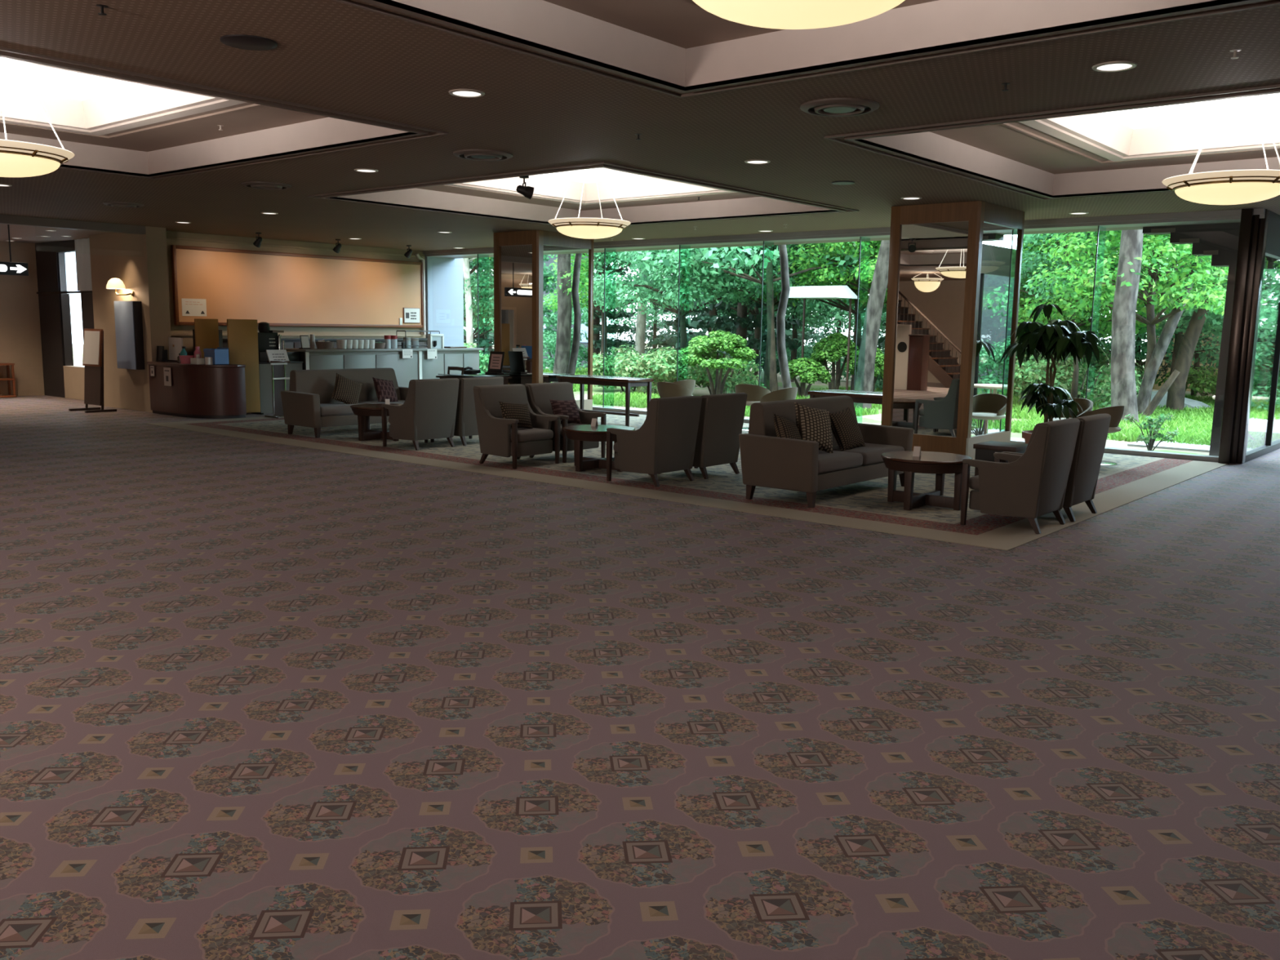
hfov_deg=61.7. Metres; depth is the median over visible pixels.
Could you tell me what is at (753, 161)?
recessed light
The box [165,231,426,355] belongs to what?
wall
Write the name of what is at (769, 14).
pendant lamp
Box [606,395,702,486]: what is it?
armchair
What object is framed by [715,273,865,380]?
maple tree
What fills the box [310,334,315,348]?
cup stack
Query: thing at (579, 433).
coffee table
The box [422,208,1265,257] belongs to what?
lintel
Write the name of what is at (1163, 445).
path
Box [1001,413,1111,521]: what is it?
armchair
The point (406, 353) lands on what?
sign
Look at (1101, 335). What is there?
maple tree
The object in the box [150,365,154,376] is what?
notice
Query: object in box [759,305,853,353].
conifer tree
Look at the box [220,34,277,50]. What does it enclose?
ceiling speaker
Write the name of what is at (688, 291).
maple tree
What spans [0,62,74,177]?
pendant lamp
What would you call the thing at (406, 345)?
wire rack
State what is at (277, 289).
mural panel
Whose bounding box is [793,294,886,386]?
tree
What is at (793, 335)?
tree
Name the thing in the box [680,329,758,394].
clipped shrub
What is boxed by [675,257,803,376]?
conifer tree
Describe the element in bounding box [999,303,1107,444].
potted plant
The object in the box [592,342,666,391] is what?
bush
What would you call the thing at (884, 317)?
tree
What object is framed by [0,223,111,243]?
ceiling
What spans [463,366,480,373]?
telephone
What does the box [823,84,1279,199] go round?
trim
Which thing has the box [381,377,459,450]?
armchair
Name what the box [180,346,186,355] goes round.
spray bottle
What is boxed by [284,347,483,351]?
countertop
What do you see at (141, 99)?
shaft
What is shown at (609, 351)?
bush
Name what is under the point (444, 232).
recessed light
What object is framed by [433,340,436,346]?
tap
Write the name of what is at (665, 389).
tub chair
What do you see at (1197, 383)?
bush
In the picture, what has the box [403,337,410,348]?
canister
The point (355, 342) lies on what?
cup
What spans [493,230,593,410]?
column
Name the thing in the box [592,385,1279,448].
grass
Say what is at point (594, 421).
menu stand
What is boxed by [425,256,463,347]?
wall
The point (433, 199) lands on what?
cove
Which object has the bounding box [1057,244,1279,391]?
maple tree
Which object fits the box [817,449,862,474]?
seat cushion
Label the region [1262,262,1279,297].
tree
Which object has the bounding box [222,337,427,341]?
countertop
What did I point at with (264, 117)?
ceiling
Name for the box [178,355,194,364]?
basket
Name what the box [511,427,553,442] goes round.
seat cushion
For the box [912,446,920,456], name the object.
menu stand
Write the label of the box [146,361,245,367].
countertop
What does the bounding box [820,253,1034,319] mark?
maple tree
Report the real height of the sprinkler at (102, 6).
0.046 m
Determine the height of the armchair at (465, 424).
0.902 m
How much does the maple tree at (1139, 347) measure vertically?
6.409 m
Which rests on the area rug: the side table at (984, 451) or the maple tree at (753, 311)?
the side table at (984, 451)
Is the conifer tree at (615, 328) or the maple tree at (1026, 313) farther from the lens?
the conifer tree at (615, 328)
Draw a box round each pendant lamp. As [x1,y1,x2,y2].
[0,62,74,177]
[547,168,631,239]
[692,0,905,29]
[1161,95,1279,204]
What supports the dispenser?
on the counter at (418, 367)
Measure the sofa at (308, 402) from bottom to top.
0.907 m
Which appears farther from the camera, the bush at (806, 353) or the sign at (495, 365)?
the bush at (806, 353)
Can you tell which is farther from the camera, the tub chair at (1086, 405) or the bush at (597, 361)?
the bush at (597, 361)
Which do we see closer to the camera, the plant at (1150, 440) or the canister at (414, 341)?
the plant at (1150, 440)
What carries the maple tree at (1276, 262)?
on the ground at (77, 349)
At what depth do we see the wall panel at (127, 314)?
18.38 m
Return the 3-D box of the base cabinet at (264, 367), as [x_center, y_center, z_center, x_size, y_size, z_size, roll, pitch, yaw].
[-6.489,-1.654,18.928,0.610,0.890,0.860,8,11,39]
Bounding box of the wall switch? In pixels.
[399,317,402,324]
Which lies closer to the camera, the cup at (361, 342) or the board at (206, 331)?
the board at (206, 331)
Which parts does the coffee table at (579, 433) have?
leg, leg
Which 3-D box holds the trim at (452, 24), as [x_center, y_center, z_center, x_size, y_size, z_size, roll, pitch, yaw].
[0.573,-2.065,3.730,4.914,0.025,4.924,8,11,39]
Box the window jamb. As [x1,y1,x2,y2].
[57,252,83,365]
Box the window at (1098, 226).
[1084,226,1099,399]
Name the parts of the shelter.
post, post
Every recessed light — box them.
[0,183,12,186]
[175,221,191,223]
[260,212,278,214]
[354,168,377,172]
[437,231,452,233]
[448,88,484,97]
[744,159,770,164]
[758,230,773,231]
[901,196,921,199]
[1068,212,1088,214]
[1092,61,1137,71]
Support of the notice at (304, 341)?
on the counter at (418, 367)
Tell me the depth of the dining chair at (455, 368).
18.17 m
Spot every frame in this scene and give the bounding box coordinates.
[0,57,247,135]
[35,240,94,397]
[155,346,168,361]
[444,167,737,204]
[1018,118,1279,161]
[1217,208,1279,464]
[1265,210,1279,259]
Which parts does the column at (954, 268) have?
head rail, panel, corner post, panel, head rail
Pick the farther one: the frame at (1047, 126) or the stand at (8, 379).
the stand at (8, 379)
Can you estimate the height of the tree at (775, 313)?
7.502 m
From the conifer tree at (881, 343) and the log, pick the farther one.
the conifer tree at (881, 343)
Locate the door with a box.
[1264,288,1279,445]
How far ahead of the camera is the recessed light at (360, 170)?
10.90 m
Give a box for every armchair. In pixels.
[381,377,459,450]
[430,376,503,445]
[473,383,559,469]
[524,382,606,462]
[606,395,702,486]
[657,392,747,479]
[960,417,1079,533]
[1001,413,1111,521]
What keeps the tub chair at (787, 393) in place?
on the area rug
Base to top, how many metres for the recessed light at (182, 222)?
0.010 m
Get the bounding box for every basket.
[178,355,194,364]
[315,339,334,349]
[374,342,385,348]
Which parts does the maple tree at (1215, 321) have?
crown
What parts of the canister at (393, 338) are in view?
lid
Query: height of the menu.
0.330 m
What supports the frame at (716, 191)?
attached to the ceiling at (439, 188)
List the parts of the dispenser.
tank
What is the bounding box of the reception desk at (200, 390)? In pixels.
[146,361,246,418]
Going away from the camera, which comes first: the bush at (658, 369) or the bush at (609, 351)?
the bush at (658, 369)
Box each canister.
[384,335,391,348]
[391,335,397,348]
[401,342,404,348]
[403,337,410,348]
[411,338,418,348]
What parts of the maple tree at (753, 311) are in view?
crown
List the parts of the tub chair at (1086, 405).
seat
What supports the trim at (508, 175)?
attached to the ceiling at (328, 54)
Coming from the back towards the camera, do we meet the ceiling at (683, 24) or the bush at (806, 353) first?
the bush at (806, 353)
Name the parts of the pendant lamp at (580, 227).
rod, rod, lamp shade, rod, rod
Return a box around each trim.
[0,46,448,179]
[36,290,92,293]
[166,236,422,257]
[170,333,423,336]
[306,161,858,226]
[332,0,1279,97]
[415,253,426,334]
[443,185,737,205]
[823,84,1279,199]
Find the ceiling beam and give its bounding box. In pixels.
[0,214,146,234]
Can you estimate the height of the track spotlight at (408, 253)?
0.258 m
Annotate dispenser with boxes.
[426,333,444,348]
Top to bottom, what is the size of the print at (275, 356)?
0.101 m
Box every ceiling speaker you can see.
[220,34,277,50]
[831,180,854,184]
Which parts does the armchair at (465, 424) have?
arm, leg, backrest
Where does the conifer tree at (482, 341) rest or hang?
on the ground at (77, 349)
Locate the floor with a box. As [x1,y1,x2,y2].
[0,395,1279,959]
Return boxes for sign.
[0,224,28,275]
[402,349,413,358]
[426,349,436,359]
[484,351,504,374]
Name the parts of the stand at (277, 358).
panel, tray rail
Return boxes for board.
[68,328,116,413]
[168,337,182,361]
[194,318,218,358]
[226,319,263,414]
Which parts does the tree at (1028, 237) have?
crown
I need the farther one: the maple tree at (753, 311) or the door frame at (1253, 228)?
the maple tree at (753, 311)
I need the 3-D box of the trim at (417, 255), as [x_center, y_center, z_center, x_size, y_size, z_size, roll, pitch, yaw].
[-4.737,-4.018,23.121,0.070,1.731,0.232,8,11,39]
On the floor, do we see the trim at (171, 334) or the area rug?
the area rug
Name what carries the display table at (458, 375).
on the area rug
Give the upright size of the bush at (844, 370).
1.241 m
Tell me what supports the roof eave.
attached to the lintel
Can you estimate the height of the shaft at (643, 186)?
0.230 m
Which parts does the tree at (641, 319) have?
crown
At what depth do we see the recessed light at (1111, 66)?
6.18 m
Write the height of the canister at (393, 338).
0.250 m
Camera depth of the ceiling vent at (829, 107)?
7.32 m
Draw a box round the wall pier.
[88,226,170,412]
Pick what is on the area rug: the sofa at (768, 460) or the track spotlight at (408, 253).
the sofa at (768, 460)
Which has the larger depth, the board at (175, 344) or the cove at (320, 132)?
the board at (175, 344)
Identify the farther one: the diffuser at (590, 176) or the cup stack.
the cup stack
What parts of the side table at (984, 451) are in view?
leg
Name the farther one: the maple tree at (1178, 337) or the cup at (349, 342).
the maple tree at (1178, 337)
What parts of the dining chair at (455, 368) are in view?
rail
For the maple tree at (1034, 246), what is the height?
5.650 m
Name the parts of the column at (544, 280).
head rail, corner post, head rail, panel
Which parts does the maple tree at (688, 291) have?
crown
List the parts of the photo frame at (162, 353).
frame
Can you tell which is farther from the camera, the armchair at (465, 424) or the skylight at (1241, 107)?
the armchair at (465, 424)
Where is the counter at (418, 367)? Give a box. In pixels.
[284,347,483,387]
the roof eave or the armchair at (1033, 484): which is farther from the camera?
the roof eave
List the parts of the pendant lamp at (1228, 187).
rod, rod, lamp shade, rod, rod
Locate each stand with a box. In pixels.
[0,362,16,397]
[264,349,290,417]
[385,399,390,404]
[591,417,598,426]
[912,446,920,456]
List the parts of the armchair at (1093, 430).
arm, leg, leg, backrest, arm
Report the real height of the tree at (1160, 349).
7.353 m
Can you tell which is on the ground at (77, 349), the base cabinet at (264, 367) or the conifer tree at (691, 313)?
the conifer tree at (691, 313)
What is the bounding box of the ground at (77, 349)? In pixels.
[72,342,1279,455]
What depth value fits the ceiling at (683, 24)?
6.23 m
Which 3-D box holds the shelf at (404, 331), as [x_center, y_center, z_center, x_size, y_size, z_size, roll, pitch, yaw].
[-4.397,-2.952,21.227,0.280,0.020,0.840,8,11,39]
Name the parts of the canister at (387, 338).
lid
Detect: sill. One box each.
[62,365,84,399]
[592,405,1218,462]
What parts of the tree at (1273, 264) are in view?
crown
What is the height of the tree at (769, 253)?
7.507 m
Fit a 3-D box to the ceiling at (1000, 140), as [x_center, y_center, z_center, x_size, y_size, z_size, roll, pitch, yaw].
[4.952,-2.988,8.882,4.570,0.001,4.600,8,11,39]
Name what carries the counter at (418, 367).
on the floor
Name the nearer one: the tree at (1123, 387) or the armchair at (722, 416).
the armchair at (722, 416)
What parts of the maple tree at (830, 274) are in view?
crown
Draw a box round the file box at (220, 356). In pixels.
[203,347,229,364]
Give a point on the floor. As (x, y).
(259, 700)
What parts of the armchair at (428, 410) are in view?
leg, seat, arm, leg, backrest, leg, arm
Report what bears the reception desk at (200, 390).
on the floor
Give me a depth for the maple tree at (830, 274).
24.82 m
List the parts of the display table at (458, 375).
glass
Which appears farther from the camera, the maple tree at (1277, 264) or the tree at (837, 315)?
the tree at (837, 315)
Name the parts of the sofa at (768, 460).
leg, arm, backrest, leg, arm, leg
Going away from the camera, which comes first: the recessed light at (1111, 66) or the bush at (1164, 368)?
the recessed light at (1111, 66)
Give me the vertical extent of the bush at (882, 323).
2.466 m
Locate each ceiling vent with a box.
[102,201,143,208]
[241,181,291,190]
[453,149,512,160]
[800,97,879,116]
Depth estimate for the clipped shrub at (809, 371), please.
24.73 m
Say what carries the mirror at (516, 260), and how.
on the column at (544, 280)
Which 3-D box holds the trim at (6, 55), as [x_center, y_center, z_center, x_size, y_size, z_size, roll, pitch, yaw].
[-5.011,-2.815,8.340,4.914,0.025,4.924,8,11,39]
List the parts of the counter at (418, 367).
post, door, door, door, post, door, door, door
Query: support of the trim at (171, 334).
attached to the wall at (188, 341)
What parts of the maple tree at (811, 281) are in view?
crown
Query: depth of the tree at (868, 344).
21.75 m
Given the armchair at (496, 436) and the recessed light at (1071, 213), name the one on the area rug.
the armchair at (496, 436)
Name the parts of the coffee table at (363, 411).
leg, leg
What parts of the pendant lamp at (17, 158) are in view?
rod, lamp shade, rod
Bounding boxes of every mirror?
[500,244,532,385]
[542,244,590,399]
[891,221,968,437]
[970,222,1019,436]
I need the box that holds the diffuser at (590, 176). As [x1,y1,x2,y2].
[536,168,648,182]
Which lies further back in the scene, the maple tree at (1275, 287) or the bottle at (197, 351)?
the maple tree at (1275, 287)
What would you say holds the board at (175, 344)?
on the reception desk at (200, 390)
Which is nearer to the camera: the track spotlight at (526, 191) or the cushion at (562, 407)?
the track spotlight at (526, 191)
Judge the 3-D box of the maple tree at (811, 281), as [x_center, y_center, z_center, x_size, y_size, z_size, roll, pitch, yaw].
[5.649,-4.850,27.037,5.215,5.412,4.661,-1,8,-15]
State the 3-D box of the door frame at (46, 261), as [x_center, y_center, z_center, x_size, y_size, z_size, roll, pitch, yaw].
[-11.165,-3.170,21.095,3.900,3.130,0.200,8,11,39]
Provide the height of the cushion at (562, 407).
0.316 m
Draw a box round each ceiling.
[0,0,1279,251]
[0,105,328,151]
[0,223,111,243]
[415,185,759,210]
[543,0,937,48]
[929,124,1279,173]
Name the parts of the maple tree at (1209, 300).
crown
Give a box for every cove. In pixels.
[0,117,413,177]
[328,188,838,224]
[374,0,1248,90]
[853,131,1279,197]
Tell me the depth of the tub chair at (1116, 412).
12.98 m
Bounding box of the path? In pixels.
[1127,440,1256,452]
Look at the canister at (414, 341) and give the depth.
21.14 m
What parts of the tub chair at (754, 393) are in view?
seat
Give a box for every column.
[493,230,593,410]
[880,200,1025,459]
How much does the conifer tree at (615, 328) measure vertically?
7.717 m
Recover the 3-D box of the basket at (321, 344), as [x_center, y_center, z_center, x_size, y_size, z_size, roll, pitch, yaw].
[-5.751,-2.480,19.538,0.340,0.174,0.340,8,11,39]
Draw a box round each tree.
[462,257,490,347]
[462,257,493,340]
[462,259,493,357]
[463,268,493,364]
[592,258,636,357]
[593,245,766,380]
[593,249,704,357]
[593,255,646,355]
[608,276,676,351]
[631,244,877,391]
[632,280,717,355]
[648,269,766,358]
[659,275,815,356]
[660,245,849,380]
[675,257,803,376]
[699,243,838,390]
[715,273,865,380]
[746,292,813,331]
[751,242,887,390]
[759,302,831,382]
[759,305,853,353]
[776,244,791,388]
[786,240,888,391]
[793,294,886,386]
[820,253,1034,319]
[826,298,885,342]
[842,295,886,330]
[853,240,889,410]
[877,296,885,349]
[884,231,1110,311]
[1016,247,1111,351]
[1017,230,1168,374]
[1019,230,1170,398]
[1026,230,1267,404]
[1026,296,1142,337]
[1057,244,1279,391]
[1072,244,1273,395]
[1111,229,1143,422]
[1135,257,1278,343]
[1136,257,1183,333]
[1137,255,1203,414]
[1138,303,1216,396]
[1158,234,1279,408]
[1165,266,1223,411]
[1206,263,1276,348]
[1258,260,1279,335]
[1262,260,1279,337]
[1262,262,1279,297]
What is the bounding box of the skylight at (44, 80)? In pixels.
[0,58,140,100]
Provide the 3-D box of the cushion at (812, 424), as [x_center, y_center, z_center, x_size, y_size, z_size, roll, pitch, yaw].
[1.652,-0.490,10.164,0.511,0.498,0.244,-4,9,-29]
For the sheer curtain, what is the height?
0.960 m
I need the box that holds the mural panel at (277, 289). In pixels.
[170,244,423,328]
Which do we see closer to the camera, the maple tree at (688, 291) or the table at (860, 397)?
the table at (860, 397)
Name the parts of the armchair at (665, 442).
leg, seat, arm, leg, backrest, leg, arm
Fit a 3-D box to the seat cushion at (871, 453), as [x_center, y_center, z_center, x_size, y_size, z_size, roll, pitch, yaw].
[2.199,-0.269,10.806,0.630,0.135,0.855,8,11,39]
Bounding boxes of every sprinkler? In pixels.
[95,4,108,15]
[1001,82,1010,91]
[1229,48,1240,58]
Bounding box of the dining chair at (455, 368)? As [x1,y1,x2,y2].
[447,366,465,374]
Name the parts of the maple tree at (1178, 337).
crown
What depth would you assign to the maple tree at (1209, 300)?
20.39 m
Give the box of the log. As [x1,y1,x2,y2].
[1142,369,1179,416]
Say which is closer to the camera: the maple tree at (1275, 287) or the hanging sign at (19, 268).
the hanging sign at (19, 268)
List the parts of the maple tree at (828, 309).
crown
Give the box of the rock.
[1151,391,1211,408]
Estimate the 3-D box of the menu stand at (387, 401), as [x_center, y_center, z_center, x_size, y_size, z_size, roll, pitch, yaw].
[-3.473,-1.069,14.725,0.060,0.088,0.070,-1,8,-16]
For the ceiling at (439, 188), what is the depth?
15.17 m
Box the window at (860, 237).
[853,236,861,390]
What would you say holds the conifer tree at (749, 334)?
on the ground at (77, 349)
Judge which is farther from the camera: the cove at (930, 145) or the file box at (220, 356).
the file box at (220, 356)
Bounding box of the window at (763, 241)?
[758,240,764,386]
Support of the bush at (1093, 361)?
on the ground at (77, 349)
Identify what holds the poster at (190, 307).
attached to the mural panel at (277, 289)
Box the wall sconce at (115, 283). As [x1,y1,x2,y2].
[106,277,133,296]
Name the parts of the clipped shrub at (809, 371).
crown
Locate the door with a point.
(1276, 357)
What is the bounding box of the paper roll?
[204,356,213,364]
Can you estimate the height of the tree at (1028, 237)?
4.981 m
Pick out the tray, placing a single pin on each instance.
(448, 347)
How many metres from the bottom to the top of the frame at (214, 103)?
0.070 m
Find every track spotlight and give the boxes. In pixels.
[253,232,262,247]
[333,239,342,253]
[404,244,412,258]
[515,175,533,199]
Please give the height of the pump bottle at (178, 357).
0.161 m
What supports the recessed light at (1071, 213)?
in the ceiling at (328, 54)
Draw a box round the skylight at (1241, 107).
[1102,93,1279,128]
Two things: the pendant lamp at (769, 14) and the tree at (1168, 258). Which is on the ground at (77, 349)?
the tree at (1168, 258)
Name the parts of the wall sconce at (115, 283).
lamp shade, arm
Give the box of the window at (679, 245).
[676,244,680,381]
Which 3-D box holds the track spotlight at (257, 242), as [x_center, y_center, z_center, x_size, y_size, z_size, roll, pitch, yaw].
[-6.762,-4.243,18.939,0.174,0.258,0.138,8,11,39]
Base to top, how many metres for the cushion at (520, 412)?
0.338 m
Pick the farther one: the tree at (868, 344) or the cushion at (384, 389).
the tree at (868, 344)
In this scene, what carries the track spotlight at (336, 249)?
attached to the ceiling at (328, 54)
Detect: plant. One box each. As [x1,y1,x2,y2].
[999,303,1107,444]
[1123,413,1178,450]
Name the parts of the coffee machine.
spout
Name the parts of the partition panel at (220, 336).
door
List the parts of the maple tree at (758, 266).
crown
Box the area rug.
[146,413,1227,551]
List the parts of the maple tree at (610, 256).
crown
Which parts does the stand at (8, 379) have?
leg, leg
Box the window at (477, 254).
[477,253,479,347]
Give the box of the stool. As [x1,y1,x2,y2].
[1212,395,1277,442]
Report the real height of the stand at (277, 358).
1.113 m
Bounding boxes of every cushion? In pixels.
[320,402,363,416]
[330,373,362,404]
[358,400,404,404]
[372,377,398,401]
[498,400,533,428]
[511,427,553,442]
[549,399,582,424]
[560,423,582,436]
[613,442,617,452]
[773,413,801,439]
[794,402,833,453]
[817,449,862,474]
[828,407,865,451]
[832,443,904,466]
[968,475,979,489]
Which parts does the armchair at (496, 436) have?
leg, arm, backrest, leg, seat, arm, leg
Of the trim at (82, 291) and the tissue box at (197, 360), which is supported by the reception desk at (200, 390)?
the tissue box at (197, 360)
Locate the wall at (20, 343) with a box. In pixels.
[0,240,44,395]
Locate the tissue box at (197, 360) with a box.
[190,354,204,364]
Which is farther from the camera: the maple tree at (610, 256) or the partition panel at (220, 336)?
the maple tree at (610, 256)
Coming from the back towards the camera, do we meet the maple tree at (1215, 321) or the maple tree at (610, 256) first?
the maple tree at (610, 256)
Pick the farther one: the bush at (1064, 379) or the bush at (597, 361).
the bush at (597, 361)
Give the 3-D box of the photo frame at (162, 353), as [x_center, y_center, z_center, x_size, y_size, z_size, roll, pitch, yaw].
[-8.154,-2.158,18.292,0.210,0.265,0.152,8,11,39]
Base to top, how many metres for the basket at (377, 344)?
0.132 m
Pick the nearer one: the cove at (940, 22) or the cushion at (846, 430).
the cove at (940, 22)
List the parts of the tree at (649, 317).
crown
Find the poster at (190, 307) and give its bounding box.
[181,297,206,316]
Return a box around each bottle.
[177,353,180,363]
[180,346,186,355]
[194,346,201,358]
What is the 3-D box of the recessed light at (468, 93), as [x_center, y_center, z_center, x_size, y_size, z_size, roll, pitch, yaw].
[-1.160,-2.590,7.174,0.242,0.010,0.242,8,11,39]
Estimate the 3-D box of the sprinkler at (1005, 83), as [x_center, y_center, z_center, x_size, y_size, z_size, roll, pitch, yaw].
[2.278,-2.450,6.672,0.056,0.046,0.056,8,11,39]
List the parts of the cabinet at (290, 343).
door, door, door, door, door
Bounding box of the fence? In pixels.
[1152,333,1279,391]
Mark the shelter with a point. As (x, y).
(804, 292)
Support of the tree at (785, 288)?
on the ground at (77, 349)
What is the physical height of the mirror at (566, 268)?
2.590 m
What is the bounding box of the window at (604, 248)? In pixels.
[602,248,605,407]
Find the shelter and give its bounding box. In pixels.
[788,285,859,390]
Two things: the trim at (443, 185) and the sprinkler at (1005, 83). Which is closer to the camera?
the sprinkler at (1005, 83)
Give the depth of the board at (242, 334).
18.19 m
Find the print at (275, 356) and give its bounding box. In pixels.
[272,353,285,359]
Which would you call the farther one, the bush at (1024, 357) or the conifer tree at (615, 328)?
the conifer tree at (615, 328)
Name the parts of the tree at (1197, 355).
crown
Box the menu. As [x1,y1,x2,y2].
[403,307,420,323]
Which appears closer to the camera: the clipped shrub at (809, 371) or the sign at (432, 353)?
the sign at (432, 353)
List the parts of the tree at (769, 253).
crown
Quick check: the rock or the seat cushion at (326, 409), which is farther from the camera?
the rock
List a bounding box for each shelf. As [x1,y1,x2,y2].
[0,362,14,364]
[0,377,15,380]
[0,395,16,397]
[266,360,290,362]
[404,330,439,331]
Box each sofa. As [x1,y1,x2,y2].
[280,368,408,437]
[738,395,913,507]
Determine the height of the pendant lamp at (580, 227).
0.872 m
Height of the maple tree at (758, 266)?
5.028 m
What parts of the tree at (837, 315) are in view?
crown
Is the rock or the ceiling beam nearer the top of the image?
the ceiling beam
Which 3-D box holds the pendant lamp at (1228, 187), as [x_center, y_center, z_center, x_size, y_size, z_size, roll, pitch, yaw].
[4.948,-2.746,8.917,1.048,0.872,1.048,2,8,6]
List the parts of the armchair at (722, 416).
arm, leg, backrest, leg, arm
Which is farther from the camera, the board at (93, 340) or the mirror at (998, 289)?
the board at (93, 340)
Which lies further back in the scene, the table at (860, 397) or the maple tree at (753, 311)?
the maple tree at (753, 311)
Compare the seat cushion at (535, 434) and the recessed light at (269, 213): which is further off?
the recessed light at (269, 213)
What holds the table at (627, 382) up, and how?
on the area rug
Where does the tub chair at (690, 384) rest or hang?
on the area rug
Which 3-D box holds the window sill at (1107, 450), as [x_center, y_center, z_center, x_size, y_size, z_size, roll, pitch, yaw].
[1.395,-1.067,18.600,15.760,0.065,0.160,8,11,39]
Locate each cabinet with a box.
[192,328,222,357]
[222,337,427,349]
[258,360,303,413]
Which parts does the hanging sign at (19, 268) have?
rod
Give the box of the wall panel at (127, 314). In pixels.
[113,301,144,369]
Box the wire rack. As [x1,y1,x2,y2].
[395,330,439,348]
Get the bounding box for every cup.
[336,339,340,348]
[339,339,346,349]
[346,339,352,348]
[351,339,358,348]
[357,339,364,348]
[363,339,368,348]
[368,339,374,348]
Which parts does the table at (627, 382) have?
leg, leg, leg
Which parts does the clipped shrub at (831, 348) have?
crown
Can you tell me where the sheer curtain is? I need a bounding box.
[74,238,92,290]
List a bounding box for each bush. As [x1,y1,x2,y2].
[463,342,488,373]
[479,354,489,371]
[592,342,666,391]
[600,315,693,355]
[613,346,688,394]
[669,354,766,395]
[746,311,885,366]
[759,339,849,379]
[840,347,884,380]
[848,364,883,390]
[850,323,1026,359]
[1013,354,1142,408]
[1015,349,1084,395]
[1027,345,1144,399]
[1033,310,1271,382]
[1155,360,1279,405]
[1191,330,1274,371]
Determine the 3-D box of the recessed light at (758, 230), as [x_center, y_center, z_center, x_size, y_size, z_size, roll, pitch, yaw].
[1.995,-3.952,16.995,0.242,0.010,0.242,8,11,39]
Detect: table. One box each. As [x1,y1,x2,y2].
[350,403,402,441]
[435,373,511,384]
[555,374,653,426]
[563,424,635,471]
[808,389,882,404]
[880,450,972,510]
[973,440,1027,475]
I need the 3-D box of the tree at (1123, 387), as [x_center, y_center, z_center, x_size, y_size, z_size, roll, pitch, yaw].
[8.529,-4.649,18.656,6.619,7.522,6.890,8,11,39]
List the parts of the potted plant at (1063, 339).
pot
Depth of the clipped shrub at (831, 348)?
25.16 m
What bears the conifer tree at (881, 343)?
on the ground at (77, 349)
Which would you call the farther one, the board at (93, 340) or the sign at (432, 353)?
the sign at (432, 353)
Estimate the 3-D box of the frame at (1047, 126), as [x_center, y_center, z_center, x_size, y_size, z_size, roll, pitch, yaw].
[4.952,-2.973,8.884,2.750,0.070,2.780,8,11,39]
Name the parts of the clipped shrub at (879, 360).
crown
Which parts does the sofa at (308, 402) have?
leg, arm, leg, backrest, arm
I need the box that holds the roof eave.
[440,222,1240,258]
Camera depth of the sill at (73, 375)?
21.13 m
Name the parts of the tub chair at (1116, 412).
seat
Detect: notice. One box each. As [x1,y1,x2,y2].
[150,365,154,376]
[163,367,171,386]
[298,335,311,349]
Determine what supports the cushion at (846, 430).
on the sofa at (768, 460)
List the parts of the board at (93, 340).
frame, panel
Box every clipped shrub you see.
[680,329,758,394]
[787,357,831,397]
[808,332,858,389]
[844,347,884,391]
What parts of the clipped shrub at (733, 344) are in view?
crown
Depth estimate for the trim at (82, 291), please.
20.99 m
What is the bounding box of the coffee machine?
[257,321,298,361]
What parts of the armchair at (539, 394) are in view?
arm, backrest, leg, seat, arm, leg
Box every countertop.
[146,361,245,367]
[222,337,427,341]
[258,360,303,364]
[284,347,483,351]
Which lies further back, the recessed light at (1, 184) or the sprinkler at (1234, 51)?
the recessed light at (1, 184)
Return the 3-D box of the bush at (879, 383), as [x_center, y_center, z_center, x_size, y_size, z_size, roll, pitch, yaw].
[7.058,-2.708,27.287,3.929,1.160,2.504,7,10,34]
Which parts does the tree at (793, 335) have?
crown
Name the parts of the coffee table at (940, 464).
leg, leg, leg, leg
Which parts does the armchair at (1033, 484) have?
leg, seat, leg, arm, arm, leg, backrest, leg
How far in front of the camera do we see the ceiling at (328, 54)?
7.55 m
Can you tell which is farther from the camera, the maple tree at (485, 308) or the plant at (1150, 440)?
the maple tree at (485, 308)
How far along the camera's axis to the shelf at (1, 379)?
21.28 m
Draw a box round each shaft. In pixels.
[0,84,211,127]
[466,174,715,200]
[1048,112,1279,154]
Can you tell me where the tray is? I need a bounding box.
[444,346,466,348]
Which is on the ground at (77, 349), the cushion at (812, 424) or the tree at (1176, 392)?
the tree at (1176, 392)
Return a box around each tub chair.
[657,382,692,397]
[673,379,695,395]
[734,383,770,431]
[760,386,797,402]
[1048,398,1093,422]
[1078,405,1124,465]

